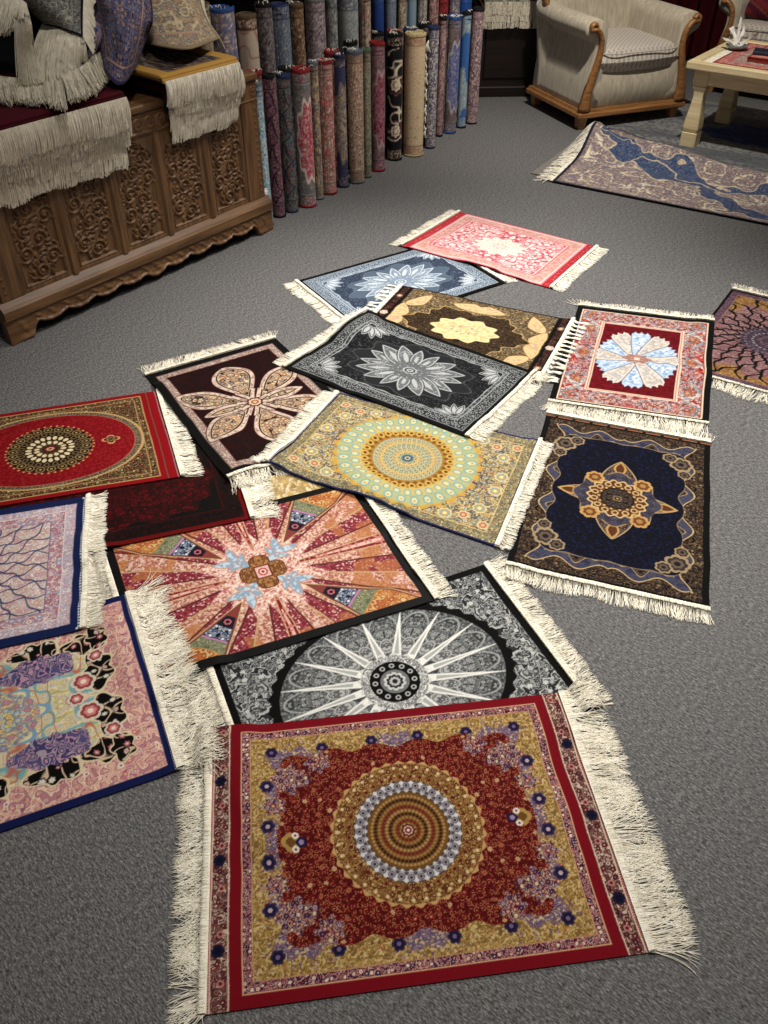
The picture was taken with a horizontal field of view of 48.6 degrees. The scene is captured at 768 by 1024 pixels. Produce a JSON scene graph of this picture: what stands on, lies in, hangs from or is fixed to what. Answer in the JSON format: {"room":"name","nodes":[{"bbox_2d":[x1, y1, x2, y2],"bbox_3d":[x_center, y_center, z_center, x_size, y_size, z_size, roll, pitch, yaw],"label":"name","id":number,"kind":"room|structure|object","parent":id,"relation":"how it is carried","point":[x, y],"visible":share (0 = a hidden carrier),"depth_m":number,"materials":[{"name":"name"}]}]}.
{"room":"store","nodes":[
{"label":"store","id":0,"kind":"room"},
{"bbox_2d":[206,0,448,51],"bbox_3d":[0.400,-4.433,5.091,7.200,3.000,0.100,0,40,0],"label":"wall","id":1,"kind":"structure","parent":0,"point":[239,5],"depth_m":5.84,"materials":[{"name":"paint"}]},
{"bbox_2d":[0,52,767,1023],"bbox_3d":[0.400,-0.880,3.249,7.200,0.050,7.300,0,40,0],"label":"floor","id":2,"kind":"structure","parent":0,"point":[87,894],"depth_m":1.83,"materials":[{"name":"grey carpet"}]},
{"bbox_2d":[0,490,108,648],"bbox_3d":[-1.023,0.167,1.944,0.770,0.033,0.530,-10,41,-11],"label":"patterned carpet","id":3,"kind":"object","parent":2,"relation":"on","point":[46,589],"visible":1,"depth_m":2.00,"materials":[{"name":"fabric"}]},
{"bbox_2d":[0,388,204,506],"bbox_3d":[-0.929,-0.177,2.363,0.793,0.019,0.502,-11,42,-13],"label":"patterned carpet","id":4,"kind":"object","parent":2,"relation":"on","point":[126,440],"visible":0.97,"depth_m":2.36,"materials":[{"name":"fabric"}]},
{"bbox_2d":[0,570,225,832],"bbox_3d":[-0.787,0.410,1.658,0.862,0.031,0.621,-16,43,-18],"label":"patterned carpet","id":5,"kind":"object","parent":2,"relation":"on","point":[84,719],"visible":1,"depth_m":1.69,"materials":[{"name":"fabric"}]},
{"bbox_2d":[0,69,272,345],"bbox_3d":[-1.070,-1.210,3.133,0.586,0.604,1.252,27,47,28],"label":"chest","id":6,"kind":"object","parent":2,"relation":"on","point":[61,249],"visible":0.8,"depth_m":2.99,"materials":[{"name":"brown wood"}]},
{"bbox_2d":[0,146,128,208],"bbox_3d":[-1.192,-1.196,2.778,0.459,0.197,0.511,27,47,28],"label":"carpet","id":7,"kind":"object","parent":6,"relation":"on","point":[22,192],"visible":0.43,"depth_m":2.71,"materials":[{"name":"beige fabric"}]},
{"bbox_2d":[0,140,130,192],"bbox_3d":[-1.187,-1.217,2.754,0.472,0.160,0.527,27,47,28],"label":"carpet","id":8,"kind":"object","parent":7,"relation":"on","point":[110,151],"visible":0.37,"depth_m":2.70,"materials":[{"name":"beige fabric"}]},
{"bbox_2d":[0,134,130,184],"bbox_3d":[-1.186,-1.228,2.732,0.486,0.141,0.529,27,47,28],"label":"carpet","id":9,"kind":"object","parent":8,"relation":"on","point":[122,142],"visible":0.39,"depth_m":2.63,"materials":[{"name":"beige fabric"}]},
{"bbox_2d":[0,113,131,175],"bbox_3d":[-1.184,-1.238,2.711,0.501,0.126,0.546,27,47,28],"label":"carpet","id":10,"kind":"object","parent":9,"relation":"on","point":[53,153],"visible":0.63,"depth_m":2.62,"materials":[{"name":"beige fabric"}]},
{"bbox_2d":[0,73,131,166],"bbox_3d":[-1.181,-1.258,2.681,0.517,0.141,0.544,26,47,28],"label":"carpet","id":11,"kind":"object","parent":10,"relation":"on","point":[23,129],"visible":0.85,"depth_m":2.57,"materials":[{"name":"beige fabric"}]},
{"bbox_2d":[0,0,67,113],"bbox_3d":[-1.177,-1.472,2.662,0.320,0.257,0.743,-10,41,-11],"label":"carpet","id":12,"kind":"object","parent":11,"relation":"on","point":[19,29],"visible":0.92,"depth_m":2.58,"materials":[{"name":"beige carpet"}]},
{"bbox_2d":[24,0,95,84],"bbox_3d":[-1.055,-1.600,2.768,0.282,0.290,0.522,-12,42,-14],"label":"carpet","id":13,"kind":"object","parent":12,"relation":"on","point":[59,44],"visible":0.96,"depth_m":2.70,"materials":[{"name":"beige carpet"}]},
{"bbox_2d":[61,3,110,104],"bbox_3d":[-0.952,-1.510,2.763,0.142,0.180,0.701,-1,40,-1],"label":"carpet","id":14,"kind":"object","parent":11,"relation":"on","point":[91,76],"visible":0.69,"depth_m":2.69,"materials":[{"name":"beige carpet"}]},
{"bbox_2d":[106,80,237,143],"bbox_3d":[-0.816,-1.522,3.139,0.459,0.175,0.322,27,47,28],"label":"carpet","id":15,"kind":"object","parent":6,"relation":"on","point":[206,124],"visible":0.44,"depth_m":3.04,"materials":[{"name":"beige carpet"}]},
{"bbox_2d":[107,77,240,131],"bbox_3d":[-0.812,-1.545,3.111,0.472,0.144,0.339,27,47,28],"label":"carpet","id":16,"kind":"object","parent":15,"relation":"on","point":[194,117],"visible":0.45,"depth_m":2.97,"materials":[{"name":"beige carpet"}]},
{"bbox_2d":[130,70,244,116],"bbox_3d":[-0.799,-1.573,3.094,0.486,0.123,0.342,27,47,28],"label":"carpet","id":17,"kind":"object","parent":16,"relation":"on","point":[193,106],"visible":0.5,"depth_m":2.98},
{"bbox_2d":[132,43,241,108],"bbox_3d":[-0.811,-1.589,3.045,0.504,0.145,0.348,27,47,28],"label":"carpet","id":18,"kind":"object","parent":17,"relation":"on","point":[194,73],"visible":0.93,"depth_m":2.95,"materials":[{"name":"beige carpet"}]},
{"bbox_2d":[95,0,152,84],"bbox_3d":[-0.927,-1.776,3.037,0.224,0.209,1.089,-11,41,-12],"label":"cushion","id":19,"kind":"object","parent":18,"relation":"on","point":[127,24],"visible":0.97,"depth_m":2.79,"materials":[{"name":"blue fabric"}]},
{"bbox_2d":[145,0,224,49],"bbox_3d":[-0.843,-1.952,3.271,0.378,0.182,1.190,-9,41,-10],"label":"cushion","id":20,"kind":"object","parent":18,"relation":"on","point":[177,24],"visible":0.78,"depth_m":3.02,"materials":[{"name":"beige fabric"}]},
{"bbox_2d":[0,431,282,551],"bbox_3d":[-0.668,-0.060,2.220,0.736,0.025,0.521,-12,42,-14],"label":"patterned carpet","id":21,"kind":"object","parent":2,"relation":"on","point":[137,513],"visible":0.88,"depth_m":2.17,"materials":[{"name":"fabric"}]},
{"bbox_2d":[199,0,213,50],"bbox_3d":[-0.809,-1.979,3.964,0.090,0.702,0.090,22,45,24],"label":"carpet","id":22,"kind":"object","parent":2,"relation":"on","point":[209,46],"visible":0.08,"depth_m":3.81,"materials":[{"name":"beige carpet"}]},
{"bbox_2d":[209,4,238,61],"bbox_3d":[-0.640,-1.698,3.580,0.100,0.769,0.100,29,48,30],"label":"carpet","id":23,"kind":"object","parent":2,"relation":"on","point":[222,17],"visible":0.26,"depth_m":3.36,"materials":[{"name":"fabric"}]},
{"bbox_2d":[136,331,331,493],"bbox_3d":[-0.380,-0.343,2.547,0.498,0.034,0.776,-21,45,-23],"label":"patterned carpet","id":24,"kind":"object","parent":2,"relation":"on","point":[235,402],"visible":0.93,"depth_m":2.57,"materials":[{"name":"fabric"}]},
{"bbox_2d":[235,11,259,69],"bbox_3d":[-0.553,-1.707,3.619,0.090,0.732,0.091,0,40,0],"label":"carpet","id":25,"kind":"object","parent":2,"relation":"on","point":[246,25],"visible":0.35,"depth_m":3.42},
{"bbox_2d":[246,69,272,210],"bbox_3d":[-0.518,-1.549,3.562,0.070,0.565,0.072,0,40,0],"label":"carpet","id":26,"kind":"object","parent":2,"relation":"on","point":[258,71],"visible":0.16,"depth_m":3.46,"materials":[{"name":"fabric"}]},
{"bbox_2d":[255,79,273,223],"bbox_3d":[-0.498,-1.440,3.433,0.058,0.565,0.073,14,42,16],"label":"carpet","id":27,"kind":"object","parent":2,"relation":"on","point":[258,83],"visible":0.42,"depth_m":3.38,"materials":[{"name":"fabric"}]},
{"bbox_2d":[253,0,283,189],"bbox_3d":[-0.493,-1.788,3.694,0.077,0.759,0.075,0,40,0],"label":"carpet","id":28,"kind":"object","parent":2,"relation":"on","point":[263,9],"visible":0.34,"depth_m":3.52,"materials":[{"name":"fabric"}]},
{"bbox_2d":[88,487,458,686],"bbox_3d":[-0.283,0.137,1.990,0.780,0.020,0.495,-15,42,-17],"label":"patterned carpet","id":29,"kind":"object","parent":2,"relation":"on","point":[333,561],"visible":0.91,"depth_m":1.99,"materials":[{"name":"fabric"}]},
{"bbox_2d":[261,72,285,217],"bbox_3d":[-0.452,-1.502,3.507,0.058,0.564,0.059,15,42,17],"label":"carpet","id":30,"kind":"object","parent":2,"relation":"on","point":[268,79],"visible":0.99,"depth_m":3.47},
{"bbox_2d":[271,1,292,71],"bbox_3d":[-0.431,-1.807,3.729,0.089,0.742,0.089,0,40,0],"label":"carpet","id":31,"kind":"object","parent":2,"relation":"on","point":[280,10],"visible":0.28,"depth_m":3.53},
{"bbox_2d":[275,70,298,212],"bbox_3d":[-0.404,-1.537,3.552,0.062,0.560,0.064,0,40,0],"label":"carpet","id":32,"kind":"object","parent":2,"relation":"on","point":[282,78],"visible":1,"depth_m":3.52,"materials":[{"name":"fabric"}]},
{"bbox_2d":[278,65,299,205],"bbox_3d":[-0.396,-1.591,3.611,0.070,0.565,0.072,0,40,0],"label":"carpet","id":33,"kind":"object","parent":2,"relation":"on","point":[284,68],"visible":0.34,"depth_m":3.53,"materials":[{"name":"fabric"}]},
{"bbox_2d":[286,0,305,64],"bbox_3d":[-0.366,-1.841,3.769,0.069,0.744,0.069,12,42,14],"label":"carpet","id":34,"kind":"object","parent":2,"relation":"on","point":[296,11],"visible":0.37,"depth_m":3.58,"materials":[{"name":"fabric"}]},
{"bbox_2d":[291,65,316,207],"bbox_3d":[-0.336,-1.583,3.602,0.090,0.565,0.083,20,44,22],"label":"carpet","id":35,"kind":"object","parent":2,"relation":"on","point":[302,109],"visible":1,"depth_m":3.56,"materials":[{"name":"fabric"}]},
{"bbox_2d":[304,0,325,59],"bbox_3d":[-0.297,-1.908,3.850,0.092,0.742,0.092,0,40,0],"label":"carpet","id":36,"kind":"object","parent":2,"relation":"on","point":[314,9],"visible":0.27,"depth_m":3.66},
{"bbox_2d":[306,59,324,199],"bbox_3d":[-0.293,-1.639,3.664,0.050,0.570,0.049,0,40,0],"label":"carpet","id":37,"kind":"object","parent":2,"relation":"on","point":[314,83],"visible":0.77,"depth_m":3.64,"materials":[{"name":"fabric"}]},
{"bbox_2d":[252,472,399,525],"bbox_3d":[-0.311,0.015,2.146,0.622,0.004,0.327,-15,43,-17],"label":"patterned carpet","id":38,"kind":"object","parent":2,"relation":"on","point":[287,485],"visible":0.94,"depth_m":2.24,"materials":[{"name":"beige carpet"}]},
{"bbox_2d":[316,58,337,194],"bbox_3d":[-0.248,-1.680,3.721,0.073,0.560,0.077,0,40,0],"label":"carpet","id":39,"kind":"object","parent":2,"relation":"on","point":[325,80],"visible":0.91,"depth_m":3.69,"materials":[{"name":"fabric"}]},
{"bbox_2d":[323,48,338,182],"bbox_3d":[-0.228,-1.784,3.840,0.071,0.565,0.070,0,40,0],"label":"carpet","id":40,"kind":"object","parent":2,"relation":"on","point":[328,52],"visible":0.2,"depth_m":3.73,"materials":[{"name":"fabric"}]},
{"bbox_2d":[325,0,337,47],"bbox_3d":[-0.230,-1.955,3.900,0.058,0.749,0.067,-13,42,-15],"label":"carpet","id":41,"kind":"object","parent":2,"relation":"on","point":[331,5],"visible":0.29,"depth_m":3.72,"materials":[{"name":"fabric"}]},
{"bbox_2d":[333,52,349,187],"bbox_3d":[-0.187,-1.734,3.781,0.058,0.565,0.072,-15,43,-17],"label":"carpet","id":42,"kind":"object","parent":2,"relation":"on","point":[339,62],"visible":1,"depth_m":3.76,"materials":[{"name":"fabric"}]},
{"bbox_2d":[337,0,358,52],"bbox_3d":[-0.161,-1.998,3.971,0.099,0.722,0.099,-15,42,-17],"label":"carpet","id":43,"kind":"object","parent":2,"relation":"on","point":[347,10],"visible":0.24,"depth_m":3.77,"materials":[{"name":"fabric"}]},
{"bbox_2d":[343,39,357,169],"bbox_3d":[-0.152,-1.896,3.973,0.070,0.565,0.075,-17,43,-19],"label":"carpet","id":44,"kind":"object","parent":2,"relation":"on","point":[348,43],"visible":0.27,"depth_m":3.87,"materials":[{"name":"fabric"}]},
{"bbox_2d":[343,47,364,183],"bbox_3d":[-0.130,-1.777,3.828,0.075,0.570,0.085,31,49,31],"label":"carpet","id":45,"kind":"object","parent":2,"relation":"on","point":[354,54],"visible":1,"depth_m":3.80,"materials":[{"name":"fabric"}]},
{"bbox_2d":[359,0,370,47],"bbox_3d":[-0.085,-2.063,4.044,0.060,0.729,0.062,0,40,0],"label":"carpet","id":46,"kind":"object","parent":2,"relation":"on","point":[364,5],"visible":0.23,"depth_m":3.88,"materials":[{"name":"fabric"}]},
{"bbox_2d":[363,47,371,177],"bbox_3d":[-0.079,-1.818,3.889,0.045,0.553,0.047,0,40,0],"label":"carpet","id":47,"kind":"object","parent":2,"relation":"on","point":[366,50],"visible":0.83,"depth_m":3.86,"materials":[{"name":"brown carpet"}]},
{"bbox_2d":[369,40,384,171],"bbox_3d":[-0.030,-1.881,3.960,0.074,0.559,0.072,0,40,0],"label":"carpet","id":48,"kind":"object","parent":2,"relation":"on","point":[377,54],"visible":0.93,"depth_m":3.93,"materials":[{"name":"red carpet"}]},
{"bbox_2d":[371,30,383,40],"bbox_3d":[-0.033,-2.017,4.116,0.073,0.565,0.073,29,48,30],"label":"carpet","id":49,"kind":"object","parent":2,"relation":"on","point":[375,34],"visible":0.19,"depth_m":3.93,"materials":[{"name":"fabric"}]},
{"bbox_2d":[372,0,383,31],"bbox_3d":[-0.028,-2.116,4.119,0.062,0.712,0.062,0,40,0],"label":"carpet","id":50,"kind":"object","parent":2,"relation":"on","point":[377,5],"visible":0.21,"depth_m":3.93,"materials":[{"name":"blue carpet"}]},
{"bbox_2d":[385,0,395,150],"bbox_3d":[0.030,-2.136,4.137,0.058,0.719,0.059,23,45,24],"label":"carpet","id":51,"kind":"object","parent":2,"relation":"on","point":[390,5],"visible":0.37,"depth_m":3.99,"materials":[{"name":"fabric"}]},
{"bbox_2d":[386,28,400,152],"bbox_3d":[0.044,-2.042,4.146,0.070,0.565,0.083,16,43,18],"label":"carpet","id":52,"kind":"object","parent":2,"relation":"on","point":[388,29],"visible":0.19,"depth_m":4.02,"materials":[{"name":"fabric"}]},
{"bbox_2d":[387,30,402,160],"bbox_3d":[0.050,-1.990,4.080,0.084,0.570,0.077,-28,47,-29],"label":"carpet","id":53,"kind":"object","parent":2,"relation":"on","point":[395,38],"visible":1,"depth_m":4.05,"materials":[{"name":"fabric"}]},
{"bbox_2d":[282,249,517,330],"bbox_3d":[0.060,-0.863,3.178,0.789,0.014,0.479,-24,46,-25],"label":"patterned carpet","id":54,"kind":"object","parent":2,"relation":"on","point":[342,291],"visible":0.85,"depth_m":3.18,"materials":[{"name":"fabric"}]},
{"bbox_2d":[187,553,613,728],"bbox_3d":[0.022,0.342,1.752,0.805,0.014,0.478,-16,43,-19],"label":"patterned carpet","id":55,"kind":"object","parent":2,"relation":"on","point":[475,645],"visible":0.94,"depth_m":1.78,"materials":[{"name":"fabric"}]},
{"bbox_2d":[248,390,553,549],"bbox_3d":[0.055,-0.153,2.320,0.759,0.038,0.474,16,43,18],"label":"patterned carpet","id":56,"kind":"object","parent":2,"relation":"on","point":[467,487],"visible":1,"depth_m":2.31,"materials":[{"name":"fabric"}]},
{"bbox_2d":[398,0,405,144],"bbox_3d":[0.085,-2.189,4.213,0.049,0.702,0.050,22,45,24],"label":"carpet","id":57,"kind":"object","parent":2,"relation":"on","point":[401,3],"visible":0.24,"depth_m":4.05,"materials":[{"name":"carpet"}]},
{"bbox_2d":[401,26,417,150],"bbox_3d":[0.123,-2.075,4.184,0.072,0.565,0.071,0,40,0],"label":"carpet","id":58,"kind":"object","parent":2,"relation":"on","point":[409,28],"visible":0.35,"depth_m":4.10,"materials":[{"name":"fabric"}]},
{"bbox_2d":[272,307,550,441],"bbox_3d":[0.085,-0.461,2.683,0.781,0.038,0.451,25,46,26],"label":"patterned carpet","id":59,"kind":"object","parent":2,"relation":"on","point":[454,388],"visible":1,"depth_m":2.68,"materials":[{"name":"fabric"}]},
{"bbox_2d":[406,0,416,27],"bbox_3d":[0.132,-2.209,4.231,0.055,0.709,0.055,-25,46,-27],"label":"carpet","id":60,"kind":"object","parent":2,"relation":"on","point":[410,4],"visible":0.18,"depth_m":4.06,"materials":[{"name":"fabric"}]},
{"bbox_2d":[403,29,425,156],"bbox_3d":[0.148,-2.032,4.143,0.106,0.553,0.106,0,40,0],"label":"carpet","id":61,"kind":"object","parent":2,"relation":"on","point":[415,41],"visible":1,"depth_m":4.10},
{"bbox_2d":[417,0,426,28],"bbox_3d":[0.188,-2.263,4.308,0.055,0.692,0.057,0,40,0],"label":"carpet","id":62,"kind":"object","parent":2,"relation":"on","point":[421,4],"visible":0.14,"depth_m":4.14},
{"bbox_2d":[418,21,431,144],"bbox_3d":[0.200,-2.146,4.268,0.071,0.565,0.080,-11,41,-13],"label":"carpet","id":63,"kind":"object","parent":2,"relation":"on","point":[423,25],"visible":0.12,"depth_m":4.09,"materials":[{"name":"fabric"}]},
{"bbox_2d":[423,24,439,148],"bbox_3d":[0.230,-2.100,4.218,0.078,0.559,0.059,-27,47,-28],"label":"carpet","id":64,"kind":"object","parent":2,"relation":"on","point":[432,46],"visible":0.97,"depth_m":4.20,"materials":[{"name":"fabric"}]},
{"bbox_2d":[165,666,700,1023],"bbox_3d":[0.058,0.551,1.495,0.854,0.026,0.606,-5,40,-6],"label":"patterned carpet","id":65,"kind":"object","parent":2,"relation":"on","point":[339,856],"visible":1,"depth_m":1.46,"materials":[{"name":"fabric"}]},
{"bbox_2d":[428,0,438,24],"bbox_3d":[0.256,-2.442,4.545,0.060,0.659,0.061,0,40,0],"label":"carpet","id":66,"kind":"object","parent":2,"relation":"on","point":[433,6],"visible":0.18,"depth_m":4.40,"materials":[{"name":"fabric"}]},
{"bbox_2d":[435,14,447,136],"bbox_3d":[0.292,-2.233,4.368,0.045,0.570,0.047,0,40,0],"label":"carpet","id":67,"kind":"object","parent":2,"relation":"on","point":[443,19],"visible":0.95,"depth_m":4.34,"materials":[{"name":"fabric"}]},
{"bbox_2d":[436,0,448,107],"bbox_3d":[0.321,-2.579,4.736,0.061,0.622,0.061,3,40,3],"label":"carpet","id":68,"kind":"object","parent":2,"relation":"on","point":[443,4],"visible":0.18,"depth_m":4.59,"materials":[{"name":"carpet"}]},
{"bbox_2d":[442,14,462,133],"bbox_3d":[0.354,-2.270,4.419,0.078,0.560,0.085,-26,47,-28],"label":"carpet","id":69,"kind":"object","parent":2,"relation":"on","point":[453,33],"visible":0.94,"depth_m":4.39,"materials":[{"name":"fabric"}]},
{"bbox_2d":[449,0,459,14],"bbox_3d":[0.384,-2.595,4.773,0.067,0.599,0.082,0,40,0],"label":"carpet","id":70,"kind":"object","parent":2,"relation":"on","point":[454,5],"visible":0.11,"depth_m":4.62,"materials":[{"name":"fabric"}]},
{"bbox_2d":[456,9,471,127],"bbox_3d":[0.423,-2.330,4.486,0.054,0.566,0.056,0,40,0],"label":"carpet","id":71,"kind":"object","parent":2,"relation":"on","point":[467,14],"visible":0.98,"depth_m":4.46,"materials":[{"name":"fabric"}]},
{"bbox_2d":[457,0,471,99],"bbox_3d":[0.457,-2.691,4.919,0.082,0.557,0.080,0,40,0],"label":"carpet","id":72,"kind":"object","parent":2,"relation":"on","point":[464,4],"visible":0.14,"depth_m":4.77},
{"bbox_2d":[349,283,588,382],"bbox_3d":[0.273,-0.626,2.889,0.772,0.026,0.442,16,43,18],"label":"patterned carpet","id":73,"kind":"object","parent":2,"relation":"on","point":[530,341],"visible":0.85,"depth_m":2.92,"materials":[{"name":"fabric"}]},
{"bbox_2d":[465,6,484,123],"bbox_3d":[0.485,-2.381,4.547,0.067,0.563,0.066,0,40,0],"label":"carpet","id":74,"kind":"object","parent":2,"relation":"on","point":[477,11],"visible":1,"depth_m":4.52,"materials":[{"name":"grey carpet"}]},
{"bbox_2d":[389,209,608,291],"bbox_3d":[0.468,-1.077,3.427,0.778,0.019,0.473,24,46,25],"label":"patterned carpet","id":75,"kind":"object","parent":2,"relation":"on","point":[530,256],"visible":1,"depth_m":3.41,"materials":[{"name":"fabric"}]},
{"bbox_2d":[467,0,536,96],"bbox_3d":[0.771,-2.841,5.167,0.500,0.470,0.485,-2,40,-2],"label":"stand","id":76,"kind":"object","parent":2,"relation":"on","point":[508,55],"visible":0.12,"depth_m":5.03,"materials":[{"name":"brown wood"}]},
{"bbox_2d":[479,0,536,28],"bbox_3d":[0.778,-2.967,5.008,0.480,0.127,0.475,-2,40,-2],"label":"carpet","id":77,"kind":"object","parent":76,"relation":"on","point":[527,24],"visible":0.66,"depth_m":4.85,"materials":[{"name":"beige carpet"}]},
{"bbox_2d":[484,0,536,23],"bbox_3d":[0.774,-2.988,4.990,0.461,0.126,0.475,-2,40,-2],"label":"carpet","id":78,"kind":"object","parent":77,"relation":"on","point":[487,18],"visible":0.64,"depth_m":4.83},
{"bbox_2d":[485,0,536,16],"bbox_3d":[0.781,-3.012,4.970,0.438,0.126,0.475,-2,40,-2],"label":"carpet","id":79,"kind":"object","parent":78,"relation":"on","point":[499,4],"visible":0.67,"depth_m":4.80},
{"bbox_2d":[503,401,716,624],"bbox_3d":[0.607,-0.039,2.199,0.488,0.019,0.786,11,41,13],"label":"patterned carpet","id":80,"kind":"object","parent":2,"relation":"on","point":[622,509],"visible":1,"depth_m":2.15,"materials":[{"name":"fabric"}]},
{"bbox_2d":[526,0,701,129],"bbox_3d":[1.237,-2.691,4.649,0.704,0.910,0.703,-14,42,-16],"label":"armchair","id":81,"kind":"object","parent":2,"relation":"on","point":[596,58],"visible":1,"depth_m":4.59,"materials":[{"name":"beige fabric"}]},
{"bbox_2d":[600,27,678,71],"bbox_3d":[1.271,-2.542,4.661,0.516,0.120,0.516,-14,42,-16],"label":"seat cushion","id":82,"kind":"object","parent":81,"relation":"on","point":[626,49],"depth_m":4.52,"materials":[{"name":"beige fabric"}]},
{"bbox_2d":[540,299,714,434],"bbox_3d":[0.807,-0.501,2.746,0.516,0.019,0.775,10,41,12],"label":"patterned carpet","id":83,"kind":"object","parent":2,"relation":"on","point":[628,361],"visible":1,"depth_m":2.70,"materials":[{"name":"fabric"}]},
{"bbox_2d":[531,98,767,175],"bbox_3d":[1.960,-1.782,4.274,1.900,0.004,1.700,21,45,23],"label":"floor carpet","id":84,"kind":"object","parent":2,"relation":"on","point":[743,142],"visible":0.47,"depth_m":4.58,"materials":[{"name":"grey carpet"}]},
{"bbox_2d":[533,121,767,224],"bbox_3d":[1.713,-1.587,3.952,1.902,0.119,0.991,21,45,23],"label":"floor carpet","id":85,"kind":"object","parent":84,"relation":"on","point":[602,158],"visible":1,"depth_m":4.00,"materials":[{"name":"fabric"}]},
{"bbox_2d":[679,38,767,147],"bbox_3d":[2.142,-2.004,4.231,1.150,0.400,0.660,26,47,27],"label":"coffee table","id":86,"kind":"object","parent":84,"relation":"on","point":[734,79],"visible":0.73,"depth_m":4.22,"materials":[{"name":"beige paint"}]},
{"bbox_2d":[705,43,767,70],"bbox_3d":[2.110,-2.164,4.116,0.961,0.004,0.527,26,47,27],"label":"carpet","id":87,"kind":"object","parent":86,"relation":"on","point":[728,56],"visible":0.77,"depth_m":4.21,"materials":[{"name":"fabric"}]},
{"bbox_2d":[726,42,748,49],"bbox_3d":[1.802,-2.378,4.345,0.112,0.020,0.112,0,40,0],"label":"dish","id":88,"kind":"object","parent":87,"relation":"on","point":[729,45],"visible":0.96,"depth_m":4.33,"materials":[{"name":"grey ceramic"}]},
{"bbox_2d":[722,37,734,45],"bbox_3d":[1.765,-2.403,4.340,0.080,0.036,0.034,9,41,11],"label":"paper wrapper","id":89,"kind":"object","parent":88,"relation":"in","point":[725,39],"visible":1,"depth_m":4.34,"materials":[{"name":"white paper"}]},
{"bbox_2d":[729,26,737,44],"bbox_3d":[1.787,-2.430,4.335,0.034,0.072,0.063,-16,43,-19],"label":"paper wrapper","id":90,"kind":"object","parent":88,"relation":"in","point":[732,29],"visible":1,"depth_m":4.33,"materials":[{"name":"white paper"}]},
{"bbox_2d":[732,17,741,46],"bbox_3d":[1.798,-2.443,4.319,0.033,0.133,0.044,0,40,0],"label":"paper wrapper","id":91,"kind":"object","parent":88,"relation":"in","point":[740,21],"visible":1,"depth_m":4.32,"materials":[{"name":"white paper"}]},
{"bbox_2d":[739,27,744,43],"bbox_3d":[1.821,-2.430,4.335,0.034,0.079,0.050,32,50,32],"label":"paper wrapper","id":92,"kind":"object","parent":88,"relation":"in","point":[743,29],"visible":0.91,"depth_m":4.33,"materials":[{"name":"white paper"}]},
{"bbox_2d":[739,31,760,46],"bbox_3d":[1.859,-2.410,4.325,0.094,0.070,0.020,-4,40,-4],"label":"paper wrapper","id":93,"kind":"object","parent":88,"relation":"in","point":[756,34],"visible":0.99,"depth_m":4.33,"materials":[{"name":"white paper"}]},
{"bbox_2d":[747,46,767,63],"bbox_3d":[2.141,-2.193,4.128,0.625,0.020,0.390,26,47,27],"label":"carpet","id":94,"kind":"object","parent":87,"relation":"on","point":[752,58],"visible":0.64,"depth_m":4.13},
{"bbox_2d":[752,48,767,55],"bbox_3d":[1.880,-2.260,4.178,0.120,0.016,0.090,17,43,19],"label":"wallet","id":95,"kind":"object","parent":94,"relation":"on","point":[757,51],"visible":1,"depth_m":4.16,"materials":[{"name":"leather"}]},
{"bbox_2d":[660,0,726,58],"bbox_3d":[2.300,-3.905,5.147,1.500,2.080,0.094,0,40,0],"label":"curtain","id":96,"kind":"object","parent":2,"relation":"on","point":[706,37],"visible":0.16,"depth_m":5.69,"materials":[{"name":"red fabric"}]},
{"bbox_2d":[707,283,767,403],"bbox_3d":[1.291,-0.567,2.827,0.492,0.014,0.808,22,45,24],"label":"patterned carpet","id":97,"kind":"object","parent":2,"relation":"on","point":[740,342],"visible":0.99,"depth_m":2.82,"materials":[{"name":"fabric"}]},
{"bbox_2d":[707,0,767,92],"bbox_3d":[2.417,-2.971,4.979,0.704,0.910,0.703,26,47,27],"label":"armchair","id":98,"kind":"object","parent":2,"relation":"on","point":[734,9],"visible":0.37,"depth_m":4.92,"materials":[{"name":"beige fabric"}]},
{"bbox_2d":[730,16,767,41],"bbox_3d":[2.361,-2.830,5.002,0.516,0.120,0.516,26,47,27],"label":"seat cushion","id":99,"kind":"object","parent":98,"relation":"on","point":[753,25],"depth_m":4.91,"materials":[{"name":"beige fabric"}]},
{"bbox_2d":[744,0,767,19],"bbox_3d":[2.333,-2.990,4.817,0.468,0.431,0.239,24,46,26],"label":"cushion","id":100,"kind":"object","parent":98,"relation":"on","point":[755,8],"visible":1,"depth_m":4.90,"materials":[{"name":"red fabric"}]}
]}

